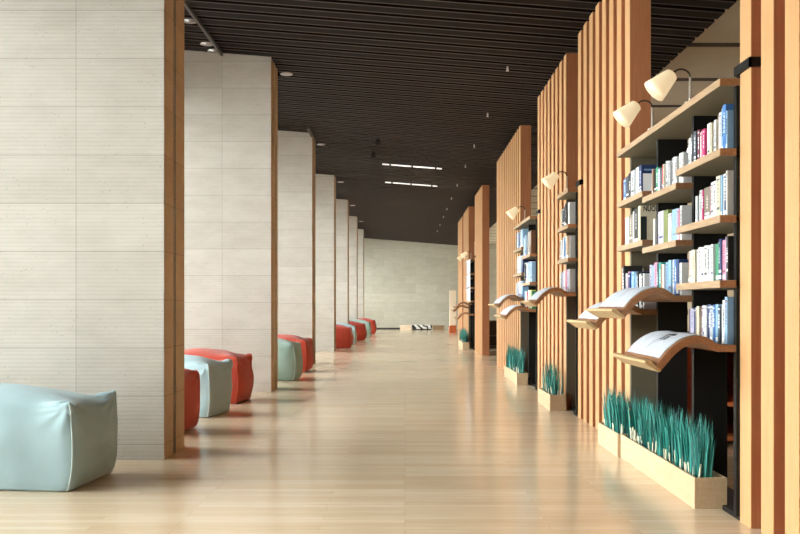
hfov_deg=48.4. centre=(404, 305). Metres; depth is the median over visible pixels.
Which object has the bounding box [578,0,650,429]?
slatted screen
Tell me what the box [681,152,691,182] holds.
book
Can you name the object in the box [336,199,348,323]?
stone pillar
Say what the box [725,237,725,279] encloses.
book
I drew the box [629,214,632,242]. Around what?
book
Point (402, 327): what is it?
bench
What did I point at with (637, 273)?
book
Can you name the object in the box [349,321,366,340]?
pouf
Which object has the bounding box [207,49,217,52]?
recessed light
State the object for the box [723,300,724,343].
book
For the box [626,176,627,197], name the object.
book
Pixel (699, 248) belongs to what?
book
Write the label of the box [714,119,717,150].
book
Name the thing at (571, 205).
book
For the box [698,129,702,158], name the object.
book
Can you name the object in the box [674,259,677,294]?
book
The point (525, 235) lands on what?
book
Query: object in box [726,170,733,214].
book
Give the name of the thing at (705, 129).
book
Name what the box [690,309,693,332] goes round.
book
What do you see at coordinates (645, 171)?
book
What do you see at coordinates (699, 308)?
book
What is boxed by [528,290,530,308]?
book
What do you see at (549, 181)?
reading lamp
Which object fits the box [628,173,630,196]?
book
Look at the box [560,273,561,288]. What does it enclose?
book
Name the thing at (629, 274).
book
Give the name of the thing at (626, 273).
book
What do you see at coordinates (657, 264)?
book
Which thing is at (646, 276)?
book
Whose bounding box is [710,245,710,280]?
book
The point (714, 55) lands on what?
wall
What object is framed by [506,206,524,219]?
reading lamp
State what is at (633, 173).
book
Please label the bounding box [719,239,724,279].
book
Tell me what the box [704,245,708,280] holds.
book
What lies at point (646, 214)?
book
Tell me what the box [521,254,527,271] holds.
book
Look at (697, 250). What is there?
book
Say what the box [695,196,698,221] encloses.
book
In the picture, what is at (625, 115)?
reading lamp
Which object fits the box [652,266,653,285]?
book
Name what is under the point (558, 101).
slatted screen
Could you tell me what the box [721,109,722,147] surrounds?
book
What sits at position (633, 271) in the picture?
book
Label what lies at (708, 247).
book
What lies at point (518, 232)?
book
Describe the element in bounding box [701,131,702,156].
book
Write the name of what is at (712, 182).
book
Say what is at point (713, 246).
book
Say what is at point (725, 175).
book
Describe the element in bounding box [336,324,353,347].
pouf
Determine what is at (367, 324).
pouf
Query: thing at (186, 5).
rail
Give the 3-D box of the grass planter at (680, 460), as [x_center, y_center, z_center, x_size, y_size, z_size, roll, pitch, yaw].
[1.953,0.998,6.663,0.218,0.604,1.946,0,0,0]
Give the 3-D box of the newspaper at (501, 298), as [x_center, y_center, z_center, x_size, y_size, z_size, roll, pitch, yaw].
[1.663,-0.123,15.053,0.247,0.152,0.945,0,0,0]
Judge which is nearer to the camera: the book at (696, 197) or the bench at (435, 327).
the book at (696, 197)
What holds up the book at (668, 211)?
on the bookcase at (664, 378)
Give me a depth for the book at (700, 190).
5.90 m
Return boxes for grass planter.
[459,328,468,348]
[504,344,527,384]
[538,356,565,410]
[598,383,633,456]
[621,391,726,508]
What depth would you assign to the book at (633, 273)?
7.52 m
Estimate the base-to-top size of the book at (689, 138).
0.205 m
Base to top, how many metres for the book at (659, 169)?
0.190 m
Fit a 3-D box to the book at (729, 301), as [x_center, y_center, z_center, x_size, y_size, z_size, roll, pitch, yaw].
[2.051,0.089,5.441,0.173,0.290,0.042,0,0,0]
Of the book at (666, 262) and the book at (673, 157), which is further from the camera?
the book at (666, 262)
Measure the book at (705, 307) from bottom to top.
0.235 m
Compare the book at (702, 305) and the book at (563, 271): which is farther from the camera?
the book at (563, 271)
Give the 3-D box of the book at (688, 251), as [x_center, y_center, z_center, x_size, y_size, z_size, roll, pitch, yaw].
[2.058,-0.270,6.186,0.168,0.225,0.018,0,0,0]
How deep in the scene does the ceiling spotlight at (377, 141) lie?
19.03 m
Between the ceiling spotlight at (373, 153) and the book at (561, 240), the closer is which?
the book at (561, 240)
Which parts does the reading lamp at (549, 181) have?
lamp shade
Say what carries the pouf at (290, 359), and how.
on the floor
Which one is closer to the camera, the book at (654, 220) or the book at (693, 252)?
the book at (693, 252)
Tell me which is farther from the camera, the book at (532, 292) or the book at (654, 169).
the book at (532, 292)
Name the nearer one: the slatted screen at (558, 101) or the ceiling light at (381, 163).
the slatted screen at (558, 101)
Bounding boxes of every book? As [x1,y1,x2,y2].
[517,232,519,248]
[517,256,518,272]
[518,281,519,296]
[521,229,527,246]
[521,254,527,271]
[521,281,527,297]
[524,264,525,282]
[525,235,526,254]
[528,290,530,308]
[530,230,535,253]
[530,262,535,281]
[531,291,535,308]
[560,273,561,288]
[561,240,562,258]
[562,208,563,225]
[563,271,564,290]
[564,238,565,258]
[565,203,567,224]
[565,270,566,291]
[567,235,574,257]
[567,270,568,291]
[568,202,574,223]
[569,236,574,257]
[569,269,574,291]
[623,266,641,288]
[624,179,625,198]
[625,217,628,243]
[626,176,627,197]
[626,273,627,288]
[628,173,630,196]
[628,273,630,287]
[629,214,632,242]
[631,170,635,195]
[631,271,649,287]
[632,272,635,287]
[633,212,633,241]
[634,208,637,241]
[636,167,638,193]
[636,272,649,307]
[638,205,655,240]
[639,165,655,191]
[641,274,642,308]
[643,273,655,308]
[650,265,653,285]
[652,169,653,192]
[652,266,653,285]
[653,219,656,244]
[654,169,655,191]
[654,262,658,287]
[656,167,661,190]
[657,214,657,243]
[657,264,658,287]
[658,168,660,189]
[658,210,664,243]
[659,262,665,287]
[662,264,665,288]
[663,164,665,187]
[664,209,673,241]
[666,161,668,186]
[666,262,667,289]
[668,161,671,185]
[668,213,671,241]
[668,260,672,293]
[672,208,679,240]
[673,157,674,182]
[673,260,673,293]
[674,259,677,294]
[675,156,678,182]
[676,259,687,294]
[677,209,679,239]
[679,153,680,182]
[680,205,691,239]
[680,263,691,294]
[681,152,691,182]
[688,251,688,282]
[689,138,690,162]
[689,251,690,282]
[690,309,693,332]
[691,135,693,161]
[691,250,696,281]
[694,131,697,160]
[694,308,695,333]
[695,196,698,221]
[697,250,697,281]
[697,306,701,335]
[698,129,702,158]
[698,247,701,281]
[700,190,701,219]
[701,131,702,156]
[701,247,703,281]
[702,190,703,219]
[702,305,707,335]
[703,128,706,155]
[704,186,709,218]
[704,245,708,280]
[704,306,707,337]
[707,123,709,153]
[707,245,709,280]
[708,304,715,338]
[709,122,713,152]
[710,186,710,217]
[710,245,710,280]
[710,306,712,340]
[711,182,712,216]
[711,244,715,280]
[713,181,715,216]
[713,305,715,342]
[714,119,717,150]
[716,175,720,215]
[716,243,718,279]
[716,304,722,342]
[718,116,718,148]
[718,306,721,342]
[719,112,721,147]
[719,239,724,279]
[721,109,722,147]
[721,175,722,214]
[722,305,722,343]
[723,104,733,147]
[723,174,725,214]
[723,240,724,279]
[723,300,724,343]
[724,175,725,214]
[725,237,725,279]
[725,297,733,343]
[726,110,733,147]
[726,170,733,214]
[726,236,733,279]
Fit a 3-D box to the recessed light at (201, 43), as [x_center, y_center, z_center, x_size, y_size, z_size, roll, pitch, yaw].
[-2.870,-3.792,12.877,0.196,0.012,0.196,0,0,0]
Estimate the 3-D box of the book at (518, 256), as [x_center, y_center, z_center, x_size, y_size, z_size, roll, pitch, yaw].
[2.029,-0.700,15.272,0.175,0.297,0.171,0,0,0]
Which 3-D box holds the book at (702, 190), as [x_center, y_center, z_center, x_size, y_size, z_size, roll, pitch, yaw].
[2.059,-0.659,5.868,0.189,0.215,0.025,0,0,0]
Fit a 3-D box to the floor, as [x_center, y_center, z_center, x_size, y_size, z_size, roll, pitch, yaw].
[1.225,1.360,24.150,12.350,0.120,51.300,0,0,0]
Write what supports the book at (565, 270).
in the bookcase at (570, 194)
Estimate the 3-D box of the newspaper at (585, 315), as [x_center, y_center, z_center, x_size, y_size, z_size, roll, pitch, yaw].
[1.663,0.034,7.553,0.247,0.152,0.765,0,0,0]
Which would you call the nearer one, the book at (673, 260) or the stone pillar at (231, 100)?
the book at (673, 260)
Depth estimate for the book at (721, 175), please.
5.52 m
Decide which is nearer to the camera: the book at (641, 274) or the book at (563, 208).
the book at (641, 274)
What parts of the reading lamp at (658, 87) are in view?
lamp shade, stem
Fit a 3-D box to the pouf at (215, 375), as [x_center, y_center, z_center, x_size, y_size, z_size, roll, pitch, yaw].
[-2.792,0.939,10.745,1.300,0.721,0.740,0,0,11]
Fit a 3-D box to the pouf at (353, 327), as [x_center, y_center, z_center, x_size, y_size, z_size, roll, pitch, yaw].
[-2.271,0.929,29.959,1.312,0.742,0.795,0,0,0]
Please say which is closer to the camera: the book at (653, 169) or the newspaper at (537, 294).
the book at (653, 169)
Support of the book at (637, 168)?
on the bookcase at (664, 378)
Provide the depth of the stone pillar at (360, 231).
43.44 m
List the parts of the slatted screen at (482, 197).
panel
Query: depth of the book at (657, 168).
6.89 m
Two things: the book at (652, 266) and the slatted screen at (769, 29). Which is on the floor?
the slatted screen at (769, 29)
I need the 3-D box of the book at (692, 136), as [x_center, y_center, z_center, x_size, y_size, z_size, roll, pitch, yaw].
[2.045,-1.064,6.100,0.161,0.220,0.024,0,0,0]
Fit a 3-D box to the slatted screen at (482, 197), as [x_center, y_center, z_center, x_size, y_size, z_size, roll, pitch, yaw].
[2.115,-0.935,24.494,0.190,4.470,2.389,0,0,0]
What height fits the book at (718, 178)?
0.265 m
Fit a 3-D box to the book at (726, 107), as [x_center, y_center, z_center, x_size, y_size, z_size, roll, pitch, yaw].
[2.059,-1.097,5.474,0.190,0.285,0.050,0,0,0]
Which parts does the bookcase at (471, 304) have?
reading shelf, reading shelf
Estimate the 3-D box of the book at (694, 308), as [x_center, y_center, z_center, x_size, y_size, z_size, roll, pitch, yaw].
[2.058,0.123,6.081,0.157,0.222,0.027,0,0,0]
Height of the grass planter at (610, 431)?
0.601 m
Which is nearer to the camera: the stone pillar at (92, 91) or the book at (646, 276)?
the book at (646, 276)
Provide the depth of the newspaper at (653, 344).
5.71 m
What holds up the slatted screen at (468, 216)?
on the floor
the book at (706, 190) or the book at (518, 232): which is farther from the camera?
the book at (518, 232)
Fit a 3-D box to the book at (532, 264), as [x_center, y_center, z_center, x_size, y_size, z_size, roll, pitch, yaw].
[2.031,-0.524,13.689,0.180,0.306,0.178,0,0,0]
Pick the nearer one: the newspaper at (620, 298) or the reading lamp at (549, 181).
the newspaper at (620, 298)
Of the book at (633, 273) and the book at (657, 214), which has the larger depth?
the book at (633, 273)
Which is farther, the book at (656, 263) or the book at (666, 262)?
the book at (656, 263)
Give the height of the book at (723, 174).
0.265 m
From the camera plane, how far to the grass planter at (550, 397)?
11.20 m
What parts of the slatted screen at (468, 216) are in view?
panel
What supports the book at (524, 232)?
on the bookcase at (528, 317)
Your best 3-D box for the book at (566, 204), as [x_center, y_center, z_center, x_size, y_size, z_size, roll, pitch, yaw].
[2.018,-1.094,10.681,0.175,0.265,0.103,0,0,0]
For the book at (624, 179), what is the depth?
7.87 m
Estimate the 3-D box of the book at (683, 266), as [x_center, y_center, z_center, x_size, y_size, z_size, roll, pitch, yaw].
[2.046,-0.191,6.298,0.190,0.230,0.046,0,0,0]
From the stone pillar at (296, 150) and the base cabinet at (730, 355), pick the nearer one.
the base cabinet at (730, 355)
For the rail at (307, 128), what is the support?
attached to the ceiling
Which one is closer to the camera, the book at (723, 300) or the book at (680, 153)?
the book at (723, 300)
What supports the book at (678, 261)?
in the bookcase at (664, 378)
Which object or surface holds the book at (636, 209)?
on the bookcase at (664, 378)
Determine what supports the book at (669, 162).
on the bookcase at (664, 378)
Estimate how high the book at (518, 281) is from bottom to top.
0.288 m
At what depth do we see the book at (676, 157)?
6.38 m
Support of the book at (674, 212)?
on the bookcase at (664, 378)
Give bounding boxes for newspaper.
[494,294,513,302]
[500,305,521,314]
[529,287,556,299]
[579,302,602,319]
[599,286,654,306]
[627,331,697,357]
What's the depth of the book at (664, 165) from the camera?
6.68 m
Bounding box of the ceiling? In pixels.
[184,0,735,244]
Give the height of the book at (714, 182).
0.242 m
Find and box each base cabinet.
[489,320,496,347]
[687,331,733,440]
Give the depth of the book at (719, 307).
5.55 m
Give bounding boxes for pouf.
[0,383,117,491]
[184,348,253,403]
[184,354,232,417]
[184,368,199,430]
[278,334,313,371]
[278,338,302,380]
[336,323,356,344]
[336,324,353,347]
[349,319,370,336]
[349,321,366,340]
[358,318,376,333]
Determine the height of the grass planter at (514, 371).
0.641 m
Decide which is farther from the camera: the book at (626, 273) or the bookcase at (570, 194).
the bookcase at (570, 194)
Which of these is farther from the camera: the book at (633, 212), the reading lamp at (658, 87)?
the book at (633, 212)
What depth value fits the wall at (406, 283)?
49.60 m
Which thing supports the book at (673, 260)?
in the bookcase at (664, 378)
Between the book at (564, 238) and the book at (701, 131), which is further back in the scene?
the book at (564, 238)
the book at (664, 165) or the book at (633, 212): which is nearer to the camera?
the book at (664, 165)
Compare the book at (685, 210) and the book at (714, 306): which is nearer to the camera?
the book at (714, 306)
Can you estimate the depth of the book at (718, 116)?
5.60 m
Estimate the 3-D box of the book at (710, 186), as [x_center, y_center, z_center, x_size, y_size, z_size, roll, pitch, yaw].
[2.047,-0.662,5.723,0.159,0.222,0.019,0,0,0]
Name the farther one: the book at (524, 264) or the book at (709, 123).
the book at (524, 264)
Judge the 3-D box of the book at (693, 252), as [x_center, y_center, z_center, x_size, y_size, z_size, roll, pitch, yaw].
[2.058,-0.270,6.075,0.178,0.226,0.071,0,0,0]
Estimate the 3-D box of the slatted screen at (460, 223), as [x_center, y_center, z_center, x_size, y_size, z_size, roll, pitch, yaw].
[2.115,-0.935,32.694,0.190,4.470,2.389,0,0,0]
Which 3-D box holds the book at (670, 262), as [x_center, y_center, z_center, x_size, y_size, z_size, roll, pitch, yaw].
[2.045,-0.207,6.559,0.187,0.262,0.062,0,0,0]
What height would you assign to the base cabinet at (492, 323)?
0.860 m
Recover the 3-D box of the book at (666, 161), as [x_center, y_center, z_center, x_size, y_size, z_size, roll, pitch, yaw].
[2.033,-0.973,6.618,0.171,0.210,0.042,0,0,0]
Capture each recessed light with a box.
[184,19,195,23]
[200,42,212,45]
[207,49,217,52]
[280,72,292,75]
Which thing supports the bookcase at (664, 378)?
on the floor
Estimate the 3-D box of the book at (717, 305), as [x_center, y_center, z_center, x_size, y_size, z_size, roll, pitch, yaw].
[2.058,0.111,5.613,0.180,0.245,0.048,0,0,0]
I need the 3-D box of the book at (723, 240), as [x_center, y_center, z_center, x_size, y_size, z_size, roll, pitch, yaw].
[2.053,-0.282,5.506,0.159,0.250,0.045,0,0,0]
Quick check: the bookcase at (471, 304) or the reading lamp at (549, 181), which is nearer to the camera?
the reading lamp at (549, 181)
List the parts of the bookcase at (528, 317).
reading shelf, reading shelf, shelf, shelf, shelf, shelf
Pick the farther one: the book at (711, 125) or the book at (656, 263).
the book at (656, 263)
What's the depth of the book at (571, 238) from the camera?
10.45 m
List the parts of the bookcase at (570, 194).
reading shelf, shelf, shelf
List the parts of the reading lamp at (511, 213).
lamp shade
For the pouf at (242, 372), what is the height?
0.725 m
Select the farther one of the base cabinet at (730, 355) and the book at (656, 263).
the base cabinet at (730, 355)
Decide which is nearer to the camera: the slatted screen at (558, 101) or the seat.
the slatted screen at (558, 101)
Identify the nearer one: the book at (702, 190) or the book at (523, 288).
the book at (702, 190)
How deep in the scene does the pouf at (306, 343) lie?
17.42 m
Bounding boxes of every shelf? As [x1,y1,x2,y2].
[727,392,733,405]
[727,423,733,440]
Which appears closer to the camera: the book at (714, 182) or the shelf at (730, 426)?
the book at (714, 182)
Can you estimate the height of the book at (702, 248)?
0.232 m
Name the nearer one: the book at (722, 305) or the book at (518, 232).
the book at (722, 305)
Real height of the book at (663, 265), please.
0.240 m
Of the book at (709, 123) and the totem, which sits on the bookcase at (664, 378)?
the book at (709, 123)
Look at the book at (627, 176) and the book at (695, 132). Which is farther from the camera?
the book at (627, 176)
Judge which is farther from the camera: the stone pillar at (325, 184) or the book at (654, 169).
the stone pillar at (325, 184)
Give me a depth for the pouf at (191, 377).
9.25 m
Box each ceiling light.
[381,163,443,168]
[384,181,437,186]
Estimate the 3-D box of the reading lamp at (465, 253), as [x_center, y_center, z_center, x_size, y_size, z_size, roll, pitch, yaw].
[1.796,-1.494,26.100,0.336,0.236,0.172,0,0,0]
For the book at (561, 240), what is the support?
on the bookcase at (570, 194)
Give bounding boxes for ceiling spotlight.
[371,150,375,157]
[375,137,380,144]
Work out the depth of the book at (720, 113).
5.55 m
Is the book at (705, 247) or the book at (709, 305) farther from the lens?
the book at (705, 247)
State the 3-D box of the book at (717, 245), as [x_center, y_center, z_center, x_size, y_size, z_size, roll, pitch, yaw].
[2.065,-0.276,5.635,0.170,0.238,0.065,0,0,0]
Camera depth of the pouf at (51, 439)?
6.22 m
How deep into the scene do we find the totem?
42.80 m
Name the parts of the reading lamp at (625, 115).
lamp shade, stem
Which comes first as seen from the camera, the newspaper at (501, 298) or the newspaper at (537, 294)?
the newspaper at (537, 294)
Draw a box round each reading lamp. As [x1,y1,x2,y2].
[460,251,470,258]
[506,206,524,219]
[541,171,567,190]
[613,100,652,129]
[644,68,691,103]
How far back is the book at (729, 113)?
5.42 m
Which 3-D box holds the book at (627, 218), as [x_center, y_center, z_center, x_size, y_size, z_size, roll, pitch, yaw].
[2.043,-0.657,7.862,0.161,0.250,0.122,0,0,0]
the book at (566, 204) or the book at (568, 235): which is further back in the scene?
the book at (566, 204)
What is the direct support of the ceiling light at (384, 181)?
attached to the ceiling
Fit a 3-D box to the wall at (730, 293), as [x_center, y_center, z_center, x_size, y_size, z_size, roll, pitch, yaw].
[7.300,-1.350,24.150,0.200,5.300,50.900,0,0,0]
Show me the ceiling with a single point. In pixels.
(423, 78)
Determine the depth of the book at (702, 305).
5.88 m
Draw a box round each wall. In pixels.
[364,238,496,328]
[474,0,739,243]
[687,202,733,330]
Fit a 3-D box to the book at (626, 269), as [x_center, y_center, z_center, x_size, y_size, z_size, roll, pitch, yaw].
[2.012,-0.164,7.866,0.162,0.380,0.053,0,0,0]
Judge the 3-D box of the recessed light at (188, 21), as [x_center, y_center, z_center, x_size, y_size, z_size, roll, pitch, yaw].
[-2.870,-3.792,11.842,0.196,0.012,0.196,0,0,0]
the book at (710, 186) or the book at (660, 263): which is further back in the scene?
the book at (660, 263)
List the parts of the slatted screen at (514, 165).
panel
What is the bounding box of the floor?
[0,329,760,533]
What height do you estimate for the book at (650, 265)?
0.250 m
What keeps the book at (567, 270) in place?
in the bookcase at (570, 194)
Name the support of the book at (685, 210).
on the bookcase at (664, 378)
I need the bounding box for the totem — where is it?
[449,290,456,332]
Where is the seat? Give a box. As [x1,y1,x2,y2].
[412,325,431,329]
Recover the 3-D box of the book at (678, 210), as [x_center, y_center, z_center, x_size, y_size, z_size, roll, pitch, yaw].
[2.041,-0.579,6.338,0.189,0.225,0.044,0,0,0]
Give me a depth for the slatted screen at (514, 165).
17.18 m
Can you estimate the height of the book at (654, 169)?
0.205 m
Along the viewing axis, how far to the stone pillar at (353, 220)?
37.45 m
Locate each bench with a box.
[399,325,411,329]
[432,325,444,329]
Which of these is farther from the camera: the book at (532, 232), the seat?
the seat
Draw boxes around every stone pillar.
[0,0,183,459]
[184,50,277,391]
[278,130,315,364]
[316,174,335,350]
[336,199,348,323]
[349,216,357,319]
[358,229,363,317]
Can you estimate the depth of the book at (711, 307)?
5.70 m
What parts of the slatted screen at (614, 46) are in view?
panel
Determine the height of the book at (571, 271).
0.275 m
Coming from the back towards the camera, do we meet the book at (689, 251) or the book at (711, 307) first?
the book at (689, 251)
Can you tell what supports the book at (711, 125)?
on the bookcase at (664, 378)
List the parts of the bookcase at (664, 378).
reading shelf, shelf, shelf, reading shelf, shelf, shelf, reading shelf, shelf, shelf, shelf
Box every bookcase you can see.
[451,255,475,350]
[488,209,540,390]
[521,179,582,416]
[567,57,760,520]
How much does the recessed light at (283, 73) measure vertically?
0.012 m
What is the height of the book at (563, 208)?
0.240 m
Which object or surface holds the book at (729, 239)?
on the bookcase at (664, 378)
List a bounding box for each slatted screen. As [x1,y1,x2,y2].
[458,217,462,339]
[463,206,473,346]
[475,185,488,355]
[497,125,530,368]
[538,53,577,409]
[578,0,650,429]
[740,0,799,533]
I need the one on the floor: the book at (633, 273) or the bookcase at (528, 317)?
the bookcase at (528, 317)
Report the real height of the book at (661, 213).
0.255 m
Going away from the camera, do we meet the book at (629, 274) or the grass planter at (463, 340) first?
the book at (629, 274)
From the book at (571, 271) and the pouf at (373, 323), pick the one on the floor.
the pouf at (373, 323)
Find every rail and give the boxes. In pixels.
[184,0,222,55]
[306,127,312,136]
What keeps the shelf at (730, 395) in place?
attached to the base cabinet at (730, 355)
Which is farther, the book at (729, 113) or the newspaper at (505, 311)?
the newspaper at (505, 311)
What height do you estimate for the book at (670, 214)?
0.215 m

